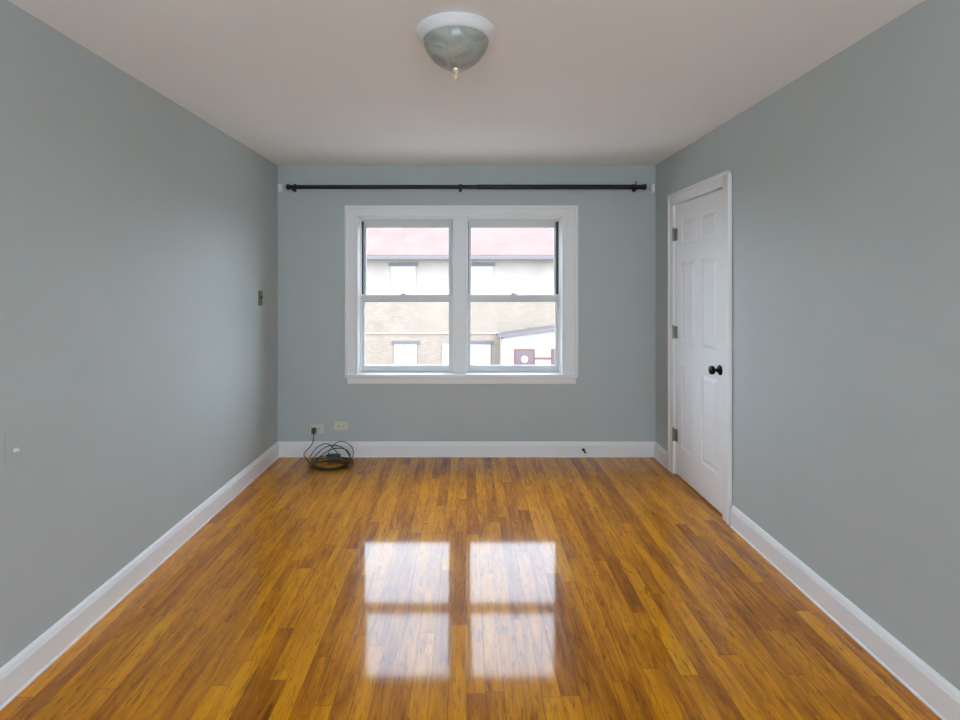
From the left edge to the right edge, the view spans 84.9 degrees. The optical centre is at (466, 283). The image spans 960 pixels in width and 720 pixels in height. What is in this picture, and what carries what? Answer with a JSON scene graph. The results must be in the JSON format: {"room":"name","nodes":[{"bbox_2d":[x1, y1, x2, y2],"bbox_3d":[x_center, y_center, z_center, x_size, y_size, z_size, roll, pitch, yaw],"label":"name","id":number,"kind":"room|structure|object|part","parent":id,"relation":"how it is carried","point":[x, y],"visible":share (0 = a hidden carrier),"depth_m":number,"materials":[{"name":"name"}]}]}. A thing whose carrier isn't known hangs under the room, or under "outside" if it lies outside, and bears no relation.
{"room":"empty bedroom","nodes":[
{"label":"empty bedroom","id":0,"kind":"room"},
{"bbox_2d":[0,0,277,667],"bbox_3d":[-1.690,0.230,1.126,0.161,2.440,6.650,0,0,0],"label":"wall","id":1,"kind":"structure","parent":0,"point":[139,237],"depth_m":2.35,"materials":[{"name":"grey paint"}]},
{"bbox_2d":[6,426,22,463],"bbox_3d":[-1.596,0.572,1.860,0.017,0.115,0.070,0,0,0],"label":"cable jack","id":2,"kind":"object","parent":1,"relation":"attached to","point":[14,437],"visible":1,"depth_m":1.86,"materials":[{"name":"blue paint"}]},
{"bbox_2d":[0,441,278,710],"bbox_3d":[-1.599,1.387,1.100,0.029,0.127,6.600,0,0,0],"label":"baseboard","id":3,"kind":"structure","parent":1,"relation":"attached to","point":[33,660],"depth_m":2.34,"materials":[{"name":"white paint"}]},
{"bbox_2d":[258,291,262,305],"bbox_3d":[-1.581,0.112,4.034,0.018,0.115,0.070,0,0,0],"label":"light switch","id":4,"kind":"object","parent":1,"relation":"attached to","point":[260,296],"visible":1,"depth_m":4.03,"materials":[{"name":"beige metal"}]},
{"bbox_2d":[278,184,282,191],"bbox_3d":[-1.556,-0.795,4.375,0.032,0.066,0.048,0,0,0],"label":"holder","id":5,"kind":"object","parent":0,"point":[280,186],"visible":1,"depth_m":4.36,"materials":[{"name":"white plastic"}]},
{"bbox_2d":[8,0,923,164],"bbox_3d":[0.000,-1.050,1.150,3.800,0.120,6.900,0,0,0],"label":"ceiling","id":6,"kind":"structure","parent":0,"point":[294,82],"depth_m":2.40,"materials":[{"name":"white paint"}]},
{"bbox_2d":[416,11,495,79],"bbox_3d":[-0.043,-0.893,2.060,0.314,0.193,0.314,0,0,0],"label":"ceiling light","id":7,"kind":"object","parent":6,"relation":"attached to","point":[456,41],"visible":1,"depth_m":1.97,"materials":[{"name":"white glass"}]},
{"bbox_3d":[-0.043,-0.897,2.060,0.256,0.118,0.256,0,0,0],"label":"lamp shade","id":8,"kind":"part","parent":7,"relation":"part of","materials":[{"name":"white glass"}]},
{"bbox_2d":[278,165,655,440],"bbox_3d":[0.000,0.230,4.480,3.800,2.440,0.160,0,0,0],"label":"wall","id":9,"kind":"structure","parent":0,"point":[612,397],"depth_m":4.40,"materials":[{"name":"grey paint"}]},
{"bbox_2d":[310,425,323,432],"bbox_3d":[-1.257,1.218,4.396,0.117,0.073,0.009,0,0,0],"label":"wall outlet","id":10,"kind":"object","parent":9,"relation":"attached to","point":[319,428],"visible":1,"depth_m":4.39,"materials":[{"name":"beige plastic"}]},
{"bbox_2d":[334,422,347,429],"bbox_3d":[-1.056,1.193,4.396,0.117,0.073,0.009,0,0,0],"label":"wall outlet","id":11,"kind":"object","parent":9,"relation":"attached to","point":[337,425],"visible":1,"depth_m":4.39,"materials":[{"name":"beige plastic"}]},
{"bbox_2d":[345,205,577,383],"bbox_3d":[-0.046,0.095,4.470,1.947,1.491,0.240,0,0,0],"label":"window","id":12,"kind":"structure","parent":9,"relation":"in","point":[459,219],"depth_m":4.38,"materials":[{"name":"white paint"}]},
{"bbox_3d":[-0.507,-0.202,4.512,0.791,0.704,0.036,0,0,0],"label":"sash","id":13,"kind":"part","parent":12,"relation":"part of","materials":[{"name":"clear glass"}]},
{"bbox_3d":[-0.507,0.423,4.470,0.791,0.652,0.036,0,0,0],"label":"sash","id":14,"kind":"part","parent":12,"relation":"part of","materials":[{"name":"clear glass"}]},
{"bbox_3d":[-0.049,0.770,4.401,1.931,0.032,0.102,0,0,0],"label":"sill","id":15,"kind":"part","parent":12,"relation":"part of","materials":[{"name":"white paint"}]},
{"bbox_3d":[0.392,-0.202,4.512,0.788,0.704,0.036,0,0,0],"label":"sash","id":16,"kind":"part","parent":12,"relation":"part of","materials":[{"name":"clear glass"}]},
{"bbox_3d":[0.392,0.423,4.470,0.788,0.652,0.036,0,0,0],"label":"sash","id":17,"kind":"part","parent":12,"relation":"part of","materials":[{"name":"clear glass"}]},
{"bbox_2d":[286,181,646,191],"bbox_3d":[-0.005,-0.804,4.354,2.982,0.078,0.092,0,0,0],"label":"curtain rod","id":18,"kind":"object","parent":9,"relation":"attached to","point":[634,187],"visible":1,"depth_m":4.32,"materials":[{"name":"black metal"}]},
{"bbox_2d":[278,441,655,456],"bbox_3d":[-0.004,1.387,4.389,3.168,0.127,0.022,0,0,0],"label":"baseboard","id":19,"kind":"structure","parent":9,"relation":"attached to","point":[286,448],"depth_m":4.38,"materials":[{"name":"white paint"}]},
{"bbox_2d":[0,457,941,719],"bbox_3d":[0.000,1.510,1.150,3.800,0.120,6.900,0,0,0],"label":"floor","id":20,"kind":"structure","parent":0,"point":[372,588],"depth_m":2.27,"materials":[{"name":"brown wood"}]},
{"bbox_2d":[303,428,353,470],"bbox_3d":[-1.130,1.328,4.218,0.443,0.247,0.347,0,0,0],"label":"power cable","id":21,"kind":"object","parent":20,"relation":"on","point":[336,455],"visible":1,"depth_m":4.28,"materials":[{"name":"grey plastic"}]},
{"bbox_2d":[650,184,654,191],"bbox_3d":[1.546,-0.795,4.375,0.032,0.066,0.048,0,0,0],"label":"holder","id":22,"kind":"object","parent":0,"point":[652,186],"visible":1,"depth_m":4.36,"materials":[{"name":"white plastic"}]},
{"bbox_2d":[656,0,959,690],"bbox_3d":[1.685,0.230,1.126,0.160,2.440,6.650,0,0,0],"label":"wall","id":23,"kind":"structure","parent":0,"point":[846,176],"depth_m":2.16,"materials":[{"name":"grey paint"}]},
{"bbox_2d":[654,442,667,468],"bbox_3d":[1.570,1.387,4.250,0.022,0.127,0.300,0,0,0],"label":"baseboard","id":24,"kind":"structure","parent":23,"relation":"attached to","point":[660,454],"depth_m":4.23,"materials":[{"name":"white paint"}]},
{"bbox_2d":[668,169,731,524],"bbox_3d":[1.633,0.383,3.615,0.226,2.134,0.938,0,0,0],"label":"door","id":25,"kind":"structure","parent":23,"relation":"in","point":[700,213],"depth_m":3.56,"materials":[{"name":"white paint"}]},
{"bbox_3d":[1.608,0.424,3.615,0.036,2.031,0.754,0,0,0],"label":"panel","id":26,"kind":"part","parent":25,"relation":"part of","materials":[{"name":"white paint"}]},
{"bbox_3d":[1.557,0.545,3.302,0.070,0.064,0.064,0,0,0],"label":"knob","id":27,"kind":"part","parent":25,"relation":"part of","materials":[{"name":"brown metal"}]},
{"bbox_2d":[730,505,959,719],"bbox_3d":[1.599,1.387,0.465,0.026,0.127,5.330,0,0,0],"label":"baseboard","id":28,"kind":"structure","parent":23,"relation":"attached to","point":[939,695],"depth_m":2.11,"materials":[{"name":"white paint"}]},
{"label":"outside","id":29,"kind":"structure","parent":0,"visible":0},
{"bbox_3d":[0.000,4.950,62.400,180.000,0.200,115.200,0,0,0],"label":"ground","id":30,"kind":"structure","parent":29,"visible":0},
{"bbox_2d":[365,228,554,364],"bbox_3d":[-0.500,0.402,27.475,26.000,8.896,10.150,0,0,0],"label":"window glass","id":31,"kind":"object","parent":30,"relation":"on","point":[399,260],"visible":0.29,"depth_m":24.00,"materials":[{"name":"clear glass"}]},
{"bbox_3d":[-2.903,-0.069,23.979,0.960,1.280,0.018,0,0,0],"label":"pane","id":32,"kind":"part","parent":31,"relation":"part of","materials":[{"name":"white glass"}]},
{"bbox_3d":[-2.811,3.291,23.979,0.869,0.869,0.018,0,0,0],"label":"pane","id":33,"kind":"part","parent":31,"relation":"part of","materials":[{"name":"white glass"}]},
{"bbox_3d":[-0.617,3.291,23.979,0.869,0.869,0.018,0,0,0],"label":"pane","id":34,"kind":"part","parent":31,"relation":"part of","materials":[{"name":"white glass"}]},
{"bbox_3d":[0.571,3.291,23.979,0.869,0.869,0.018,0,0,0],"label":"pane","id":35,"kind":"part","parent":31,"relation":"part of","materials":[{"name":"white glass"}]},
{"bbox_3d":[0.617,-0.069,23.979,0.960,1.280,0.018,0,0,0],"label":"pane","id":36,"kind":"part","parent":31,"relation":"part of","materials":[{"name":"white glass"}]},
{"bbox_3d":[2.469,3.246,22.545,0.714,0.669,0.030,0,0,0],"label":"pane","id":37,"kind":"part","parent":31,"relation":"part of","materials":[{"name":"purple glass"}]},
{"bbox_3d":[3.269,3.223,22.585,0.686,0.091,0.030,0,0,0],"label":"porch rail","id":38,"kind":"part","parent":31,"relation":"part of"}
]}

